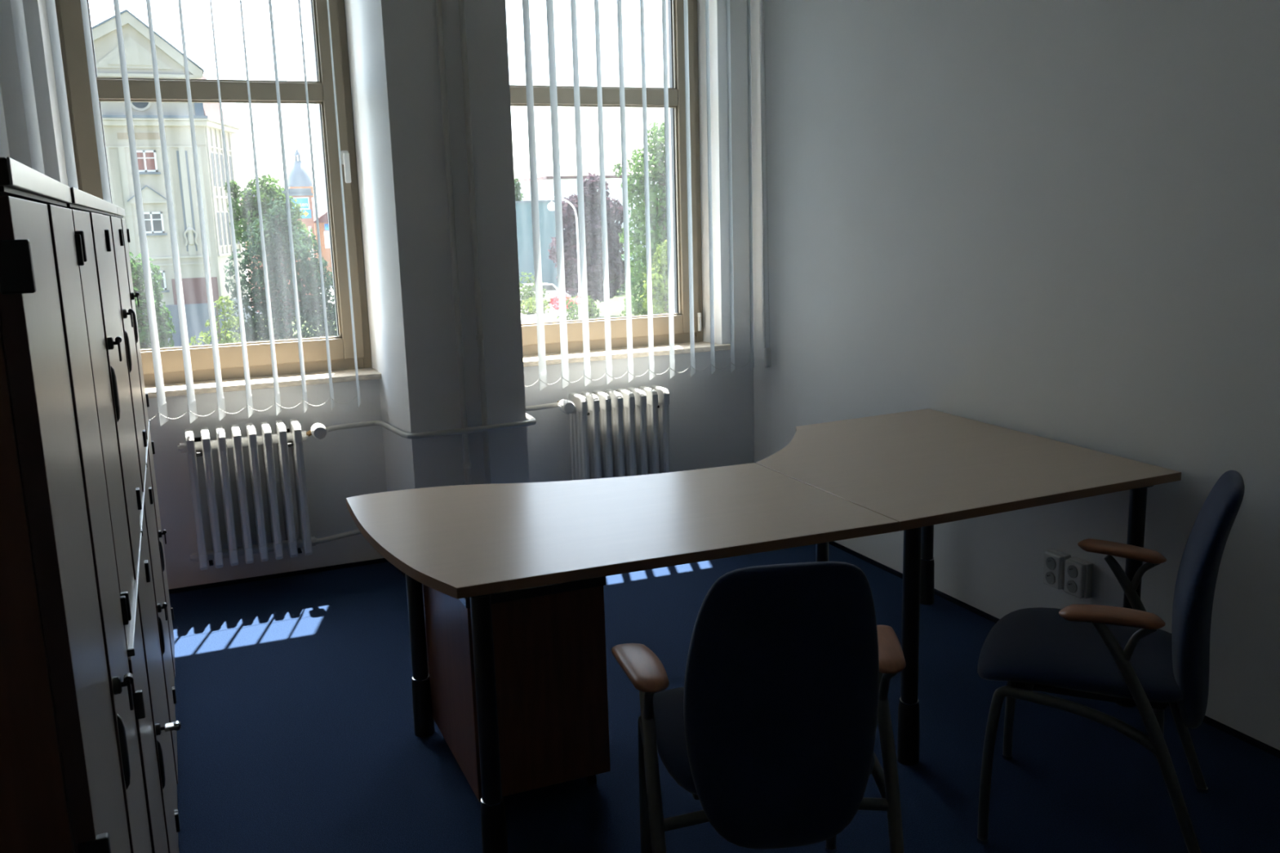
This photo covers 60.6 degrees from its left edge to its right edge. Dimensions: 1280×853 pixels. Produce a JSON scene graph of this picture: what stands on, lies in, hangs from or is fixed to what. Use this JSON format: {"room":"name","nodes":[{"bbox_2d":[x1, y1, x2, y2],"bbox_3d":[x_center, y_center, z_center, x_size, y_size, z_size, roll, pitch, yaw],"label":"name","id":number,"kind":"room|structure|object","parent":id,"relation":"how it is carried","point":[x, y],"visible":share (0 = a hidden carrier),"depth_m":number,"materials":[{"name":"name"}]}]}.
{"room":"office","nodes":[
{"label":"office","id":0,"kind":"room"},
{"bbox_2d":[0,0,754,589],"bbox_3d":[-1.085,-1.022,5.097,3.600,3.420,0.630,-6,12,-22],"label":"wall","id":1,"kind":"structure","parent":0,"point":[711,416],"depth_m":4.91,"materials":[{"name":"paint"}]},
{"bbox_2d":[0,0,360,426],"bbox_3d":[-1.806,-1.236,4.246,1.327,2.463,0.127,-6,12,-22],"label":"vertical blind","id":2,"kind":"object","parent":1,"relation":"attached to","point":[16,6],"visible":0.77,"depth_m":4.30,"materials":[{"name":"white fabric"}]},
{"bbox_2d":[54,0,381,398],"bbox_3d":[-1.854,-1.250,4.723,1.205,2.125,0.745,-6,12,-22],"label":"window","id":3,"kind":"structure","parent":1,"relation":"attached to","point":[68,12],"depth_m":4.71,"materials":[{"name":"beige paint"}]},
{"bbox_2d":[177,418,327,570],"bbox_3d":[-1.607,0.276,4.609,0.579,0.570,0.256,-6,12,-22],"label":"radiator","id":4,"kind":"object","parent":1,"relation":"attached to","point":[293,437],"visible":1,"depth_m":4.53,"materials":[{"name":"white metal"}]},
{"bbox_2d":[315,528,361,544],"bbox_3d":[-1.038,0.484,4.746,0.711,0.028,0.308,2,12,20],"label":"pipe","id":5,"kind":"object","parent":4,"relation":"attached to","point":[351,533],"visible":0.26,"depth_m":4.80,"materials":[{"name":"white metal"}]},
{"bbox_2d":[325,402,558,439],"bbox_3d":[-0.816,-0.015,4.740,1.090,0.046,0.505,-6,12,-22],"label":"pipe","id":6,"kind":"object","parent":4,"relation":"attached to","point":[531,420],"visible":0.8,"depth_m":4.59,"materials":[{"name":"white metal"}]},
{"bbox_2d":[168,558,388,594],"bbox_3d":[-0.919,0.583,5.105,3.286,0.018,0.014,-6,12,-22],"label":"baseboard","id":7,"kind":"structure","parent":1,"relation":"attached to","point":[380,560],"depth_m":4.82,"materials":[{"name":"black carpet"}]},
{"bbox_2d":[556,385,670,479],"bbox_3d":[-0.126,0.113,5.224,0.579,0.570,0.256,-6,12,-22],"label":"radiator","id":8,"kind":"object","parent":1,"relation":"attached to","point":[620,432],"visible":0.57,"depth_m":5.16,"materials":[{"name":"white metal"}]},
{"bbox_2d":[509,0,730,367],"bbox_3d":[-0.274,-1.424,5.379,1.232,2.125,0.745,-6,12,-22],"label":"window","id":9,"kind":"structure","parent":1,"relation":"attached to","point":[588,95],"depth_m":5.38,"materials":[{"name":"beige paint"}]},
{"bbox_2d":[522,0,771,391],"bbox_3d":[-0.022,-1.427,4.961,1.311,2.463,0.164,-6,12,-22],"label":"vertical blind","id":10,"kind":"object","parent":1,"relation":"attached to","point":[542,380],"visible":0.95,"depth_m":5.03,"materials":[{"name":"white fabric"}]},
{"bbox_2d":[350,0,528,491],"bbox_3d":[-0.830,-0.994,4.599,0.562,3.300,0.480,-6,12,-22],"label":"wall pillar","id":11,"kind":"structure","parent":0,"point":[396,47],"depth_m":4.43,"materials":[{"name":"paint"}]},
{"bbox_2d":[395,566,405,577],"bbox_3d":[-0.778,0.619,4.900,0.588,0.018,0.480,-6,12,-22],"label":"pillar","id":12,"kind":"structure","parent":11,"relation":"attached to","point":[401,571],"depth_m":4.83,"materials":[{"name":"black metal"}]},
{"bbox_2d":[435,0,471,484],"bbox_3d":[-0.752,-0.947,4.348,0.034,3.300,0.034,-6,12,-22],"label":"pipe","id":13,"kind":"object","parent":11,"relation":"attached to","point":[467,464],"visible":0.88,"depth_m":4.37,"materials":[{"name":"grey metal"}]},
{"bbox_2d":[457,0,491,484],"bbox_3d":[-0.674,-0.956,4.381,0.034,3.300,0.034,-6,12,-22],"label":"pipe","id":14,"kind":"object","parent":11,"relation":"attached to","point":[479,336],"visible":0.94,"depth_m":4.41,"materials":[{"name":"grey metal"}]},
{"bbox_2d":[168,543,1279,852],"bbox_3d":[0.628,1.294,1.581,3.600,0.120,7.840,-6,12,-22],"label":"floor","id":15,"kind":"structure","parent":0,"point":[294,705],"depth_m":3.13,"materials":[{"name":"blue carpet"}]},
{"bbox_2d":[0,156,151,852],"bbox_3d":[-0.840,0.510,1.349,0.429,1.592,0.770,-6,12,-23],"label":"cabinet","id":16,"kind":"object","parent":15,"relation":"on","point":[71,776],"visible":1,"depth_m":1.03,"materials":[{"name":"brown laminate"}]},
{"bbox_2d":[126,529,181,852],"bbox_3d":[-1.119,0.737,2.122,0.450,0.866,0.769,-6,12,-22],"label":"base cabinet","id":17,"kind":"object","parent":15,"relation":"on","point":[163,822],"visible":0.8,"depth_m":2.13,"materials":[{"name":"brown laminate"}]},
{"bbox_2d":[61,186,142,649],"bbox_3d":[-1.154,-0.042,1.966,0.429,0.727,0.770,-6,12,-22],"label":"upper cabinet","id":18,"kind":"object","parent":17,"relation":"on","point":[124,500],"visible":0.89,"depth_m":1.96,"materials":[{"name":"brown laminate"}]},
{"bbox_2d":[139,462,180,844],"bbox_3d":[-1.432,0.612,2.814,0.427,0.866,0.769,-6,12,-22],"label":"base cabinet","id":19,"kind":"object","parent":15,"relation":"on","point":[168,698],"visible":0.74,"depth_m":2.88,"materials":[{"name":"brown laminate"}]},
{"bbox_2d":[97,199,146,520],"bbox_3d":[-1.455,-0.169,2.662,0.429,0.727,0.770,-6,12,-22],"label":"upper cabinet","id":20,"kind":"object","parent":19,"relation":"on","point":[138,441],"visible":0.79,"depth_m":2.73,"materials":[{"name":"brown laminate"}]},
{"bbox_2d":[145,420,176,713],"bbox_3d":[-1.735,0.485,3.511,0.427,0.866,0.769,-6,12,-22],"label":"base cabinet","id":21,"kind":"object","parent":15,"relation":"on","point":[150,451],"visible":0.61,"depth_m":3.58,"materials":[{"name":"brown laminate"}]},
{"bbox_2d":[114,205,149,455],"bbox_3d":[-1.758,-0.295,3.358,0.429,0.727,0.770,-6,12,-23],"label":"upper cabinet","id":22,"kind":"object","parent":21,"relation":"on","point":[144,402],"visible":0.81,"depth_m":3.44,"materials":[{"name":"brown laminate"}]},
{"bbox_2d":[422,576,610,802],"bbox_3d":[-0.369,0.656,3.110,0.373,0.606,0.600,-6,12,-22],"label":"drawer pedestal","id":23,"kind":"object","parent":15,"relation":"on","point":[549,641],"visible":0.71,"depth_m":2.86,"materials":[{"name":"brown laminate"}]},
{"bbox_2d":[346,462,898,852],"bbox_3d":[-0.090,0.588,3.052,1.244,0.745,0.974,-6,12,-22],"label":"desk","id":24,"kind":"object","parent":15,"relation":"on","point":[477,542],"visible":1,"depth_m":2.79,"materials":[{"name":"brown wood"}]},
{"bbox_2d":[611,561,906,852],"bbox_3d":[0.254,0.641,2.317,0.617,0.902,0.563,-3,11,-6],"label":"armchair","id":25,"kind":"object","parent":15,"relation":"on","point":[771,726],"visible":1,"depth_m":2.08,"materials":[{"name":"blue fabric"}]},
{"bbox_2d":[755,408,1181,765],"bbox_3d":[0.906,0.450,3.611,1.052,0.745,1.248,-6,12,-22],"label":"desk","id":26,"kind":"object","parent":15,"relation":"on","point":[920,470],"visible":0.74,"depth_m":3.27,"materials":[{"name":"brown wood"}]},
{"bbox_2d":[976,470,1244,852],"bbox_3d":[1.132,0.543,2.690,0.563,0.902,0.617,4,12,25],"label":"armchair","id":27,"kind":"object","parent":15,"relation":"on","point":[1099,652],"visible":1,"depth_m":2.52,"materials":[{"name":"blue fabric"}]},
{"bbox_2d":[750,0,1279,750],"bbox_3d":[2.165,-0.557,1.913,0.150,3.300,7.840,-6,12,-22],"label":"wall","id":28,"kind":"structure","parent":0,"point":[1059,220],"depth_m":3.67,"materials":[{"name":"paint"}]},
{"bbox_2d":[828,541,1279,758],"bbox_3d":[2.107,1.049,2.263,0.014,0.018,7.690,-6,12,-22],"label":"baseboard","id":29,"kind":"structure","parent":28,"relation":"attached to","point":[1209,721],"depth_m":4.11,"materials":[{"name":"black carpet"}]},
{"bbox_2d":[1043,549,1071,590],"bbox_3d":[1.411,0.489,3.730,0.060,0.120,0.082,-6,12,-22],"label":"power socket","id":30,"kind":"object","parent":28,"relation":"attached to","point":[1054,566],"visible":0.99,"depth_m":3.71,"materials":[{"name":"white plastic"}]},
{"bbox_2d":[1045,571,1055,584],"bbox_3d":[1.391,0.516,3.726,0.014,0.043,0.043,-6,12,-22],"label":"outlet","id":31,"kind":"object","parent":30,"relation":"attached to","point":[1050,575],"depth_m":3.72,"materials":[{"name":"white plastic"}]},
{"bbox_2d":[1045,557,1056,569],"bbox_3d":[1.390,0.465,3.716,0.014,0.043,0.043,-6,12,-22],"label":"outlet","id":32,"kind":"object","parent":30,"relation":"attached to","point":[1051,562],"depth_m":3.71,"materials":[{"name":"white plastic"}]},
{"bbox_2d":[1063,556,1093,599],"bbox_3d":[1.450,0.505,3.641,0.060,0.120,0.082,-6,12,-22],"label":"power socket","id":33,"kind":"object","parent":28,"relation":"attached to","point":[1078,572],"visible":1,"depth_m":3.62,"materials":[{"name":"white plastic"}]},
{"bbox_2d":[1066,580,1076,593],"bbox_3d":[1.430,0.532,3.638,0.014,0.043,0.043,-6,12,-22],"label":"outlet","id":34,"kind":"object","parent":33,"relation":"attached to","point":[1071,584],"depth_m":3.64,"materials":[{"name":"white plastic"}]},
{"bbox_2d":[1067,564,1077,577],"bbox_3d":[1.428,0.481,3.628,0.014,0.043,0.043,-6,12,-22],"label":"outlet","id":35,"kind":"object","parent":33,"relation":"attached to","point":[1072,569],"depth_m":3.63,"materials":[{"name":"white plastic"}]},
{"label":"outside","id":36,"kind":"structure","parent":0,"visible":0},
{"bbox_2d":[243,255,598,318],"bbox_3d":[-33.678,-17.816,128.887,280.000,0.300,254.480,-6,12,-22],"label":"ground","id":37,"kind":"structure","parent":36,"point":[332,293],"depth_m":94.42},
{"bbox_2d":[91,8,250,347],"bbox_3d":[-25.755,-12.277,56.014,11.145,16.220,6.377,-6,12,-22],"label":"building","id":38,"kind":"structure","parent":37,"relation":"on","point":[136,39],"depth_m":54.05,"materials":[{"name":"beige paint"}]},
{"bbox_2d":[171,276,219,304],"bbox_3d":[-22.431,-6.852,55.320,2.130,1.290,0.060,-6,12,-22],"label":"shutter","id":39,"kind":"object","parent":38,"relation":"hanging from","point":[194,289],"depth_m":55.29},
{"bbox_2d":[239,188,320,312],"bbox_3d":[-26.035,-12.801,79.215,4.550,8.400,6.200,-6,12,-22],"label":"brick house","id":40,"kind":"structure","parent":37,"relation":"on","point":[295,193],"depth_m":76.66,"materials":[{"name":"white paint"}]},
{"bbox_2d":[290,196,311,218],"bbox_3d":[-23.788,-15.244,76.379,1.610,1.450,0.093,-6,12,-22],"label":"shop sign","id":41,"kind":"object","parent":40,"relation":"attached to","point":[304,201],"visible":0.38,"depth_m":76.50,"materials":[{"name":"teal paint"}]},
{"bbox_2d":[256,309,336,337],"bbox_3d":[-25.081,-0.788,39.251,44.000,0.040,67.000,-6,12,-22],"label":"lawn","id":42,"kind":"structure","parent":37,"relation":"on","point":[295,332],"depth_m":64.94,"materials":[{"name":"green plant"}]},
{"bbox_2d":[128,251,176,349],"bbox_3d":[-12.601,-1.659,27.382,2.033,5.576,1.965,-6,12,-22],"label":"tree","id":43,"kind":"object","parent":42,"relation":"on","point":[162,313],"visible":0.22,"depth_m":27.02,"materials":[{"name":"green plant"}]},
{"bbox_2d":[188,295,244,346],"bbox_3d":[-6.476,0.457,17.159,1.972,4.977,1.414,-6,12,-22],"label":"young tree","id":44,"kind":"object","parent":42,"relation":"on","point":[227,303],"visible":0.14,"depth_m":16.76,"materials":[{"name":"green plant"}]},
{"bbox_2d":[223,173,315,338],"bbox_3d":[-14.116,-5.783,42.552,3.228,7.964,2.247,-6,12,-22],"label":"maple tree","id":45,"kind":"object","parent":42,"relation":"on","point":[243,212],"visible":0.51,"depth_m":41.51,"materials":[{"name":"green plant"}]},
{"bbox_2d":[221,196,337,342],"bbox_3d":[-10.816,-3.509,33.346,4.185,6.829,3.068,-6,12,-22],"label":"tree","id":46,"kind":"object","parent":42,"relation":"on","point":[282,307],"visible":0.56,"depth_m":32.76,"materials":[{"name":"green plant"}]},
{"bbox_2d":[287,145,319,214],"bbox_3d":[-43.146,-26.159,132.581,7.900,15.200,5.600,-6,12,-22],"label":"domed tower","id":47,"kind":"structure","parent":37,"relation":"on","point":[299,177],"depth_m":130.65,"materials":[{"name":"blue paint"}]},
{"bbox_2d":[313,205,333,285],"bbox_3d":[-28.549,-18.963,109.670,9.000,9.000,8.900,-6,12,-22],"label":"house","id":48,"kind":"structure","parent":37,"relation":"on","point":[322,213],"depth_m":105.19,"materials":[{"name":"orange concrete"}]},
{"bbox_2d":[519,271,548,307],"bbox_3d":[-7.593,-8.911,72.446,3.149,2.647,2.553,-6,12,-22],"label":"bush","id":49,"kind":"object","parent":37,"relation":"on","point":[529,288],"visible":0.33,"depth_m":72.10,"materials":[{"name":"green plant"}]},
{"bbox_2d":[520,297,551,314],"bbox_3d":[-6.596,-7.508,68.745,1.820,1.232,2.090,4,12,26],"label":"bush","id":50,"kind":"object","parent":37,"relation":"on","point":[531,306],"visible":0.64,"depth_m":68.39,"materials":[{"name":"green plant"}]},
{"bbox_2d":[515,200,558,288],"bbox_3d":[-12.623,-15.162,92.358,8.500,7.250,12.200,-6,12,-22],"label":"teal hall","id":51,"kind":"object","parent":37,"relation":"on","point":[523,208],"visible":0.04,"depth_m":87.63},
{"bbox_2d":[520,306,575,324],"bbox_3d":[-6.323,-6.065,63.587,9.100,0.030,42.000,-6,12,-22],"label":"road","id":52,"kind":"structure","parent":37,"relation":"on","point":[551,316],"depth_m":66.44,"materials":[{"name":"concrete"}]},
{"bbox_2d":[520,283,571,301],"bbox_3d":[-7.000,-9.367,77.064,4.100,1.400,1.700,-6,12,-22],"label":"parked car","id":53,"kind":"object","parent":52,"relation":"on","point":[551,289],"visible":0.17,"depth_m":76.49,"materials":[{"name":"silver metal"}]},
{"bbox_2d":[543,195,555,210],"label":"street lamp","id":54,"kind":"object","parent":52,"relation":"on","point":[550,206],"depth_m":56.58,"materials":[{"name":"metal"}]},
{"bbox_2d":[561,197,581,296],"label":"street lamp","id":55,"kind":"object","parent":52,"relation":"on","point":[576,218],"depth_m":57.65,"materials":[{"name":"metal"}]},
{"bbox_2d":[574,293,581,319],"bbox_3d":[-3.206,-6.031,57.791,0.440,2.000,0.088,-6,12,-22],"label":"road sign","id":56,"kind":"object","parent":52,"relation":"on","point":[578,299],"visible":0.72,"depth_m":57.64,"materials":[{"name":"metal"}]},
{"bbox_2d":[579,303,582,319],"label":"post","id":57,"kind":"object","parent":52,"relation":"on","point":[580,308],"depth_m":58.27,"materials":[{"name":"metal"}]},
{"bbox_2d":[550,293,573,309],"bbox_3d":[-5.099,-8.114,71.457,1.697,1.253,1.441,-6,12,-22],"label":"bush","id":58,"kind":"object","parent":37,"relation":"on","point":[554,304],"visible":0.39,"depth_m":71.22,"materials":[{"name":"pink plant"}]},
{"bbox_2d":[555,295,601,320],"bbox_3d":[-3.346,-6.340,60.380,2.266,2.064,2.410,2,12,20],"label":"bush","id":59,"kind":"object","parent":37,"relation":"on","point":[571,312],"visible":0.45,"depth_m":60.15,"materials":[{"name":"green plant"}]},
{"bbox_2d":[547,171,625,309],"bbox_3d":[-3.021,-10.594,64.217,4.872,8.506,3.691,-5,12,-18],"label":"tree","id":60,"kind":"object","parent":37,"relation":"on","point":[592,197],"visible":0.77,"depth_m":63.38,"materials":[{"name":"purple plant"}]},
{"bbox_2d":[514,174,666,266],"bbox_3d":[-3.208,-22.750,122.602,34.200,10.050,12.200,-6,12,-22],"label":"block","id":61,"kind":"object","parent":37,"relation":"on","point":[568,183],"visible":0.17,"depth_m":114.12,"materials":[{"name":"paint"}]},
{"bbox_2d":[542,271,654,318],"bbox_3d":[6.659,-10.613,84.990,40.800,0.040,64.000,-6,12,-22],"label":"lawn","id":62,"kind":"structure","parent":37,"relation":"on","point":[616,304],"depth_m":73.49,"materials":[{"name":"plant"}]},
{"bbox_2d":[514,177,524,200],"bbox_3d":[-11.351,-18.357,102.263,1.662,9.666,1.648,-6,12,-22],"label":"tree","id":63,"kind":"object","parent":62,"relation":"on","point":[517,187],"visible":0.26,"depth_m":101.33,"materials":[{"name":"green plant"}]},
{"bbox_2d":[570,260,636,296],"bbox_3d":[-2.957,-11.369,82.914,6.035,3.336,4.861,-6,12,-22],"label":"bush","id":64,"kind":"object","parent":62,"relation":"on","point":[622,288],"visible":0.03,"depth_m":82.74,"materials":[{"name":"green plant"}]},
{"bbox_2d":[619,248,644,286],"bbox_3d":[-2.567,-12.883,89.359,7.736,4.111,6.311,-6,12,-22],"label":"bush","id":65,"kind":"object","parent":62,"relation":"on","point":[622,256],"visible":0.03,"depth_m":89.05,"materials":[{"name":"green plant"}]},
{"bbox_2d":[619,297,659,316],"bbox_3d":[0.390,-6.553,61.369,3.128,1.696,2.659,-6,12,-22],"label":"bush","id":66,"kind":"object","parent":62,"relation":"on","point":[623,312],"visible":0.13,"depth_m":60.68,"materials":[{"name":"green plant"}]},
{"bbox_2d":[611,120,668,315],"bbox_3d":[1.463,-10.572,57.208,6.064,10.884,4.091,-7,12,-27],"label":"tree","id":67,"kind":"object","parent":62,"relation":"on","point":[658,224],"visible":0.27,"depth_m":56.10,"materials":[{"name":"green plant"}]},
{"bbox_2d":[639,240,668,314],"bbox_3d":[1.085,-6.144,50.249,2.297,4.864,1.972,-6,12,-22],"label":"shrub","id":68,"kind":"object","parent":62,"relation":"on","point":[660,273],"visible":0.52,"depth_m":49.70,"materials":[{"name":"green plant"}]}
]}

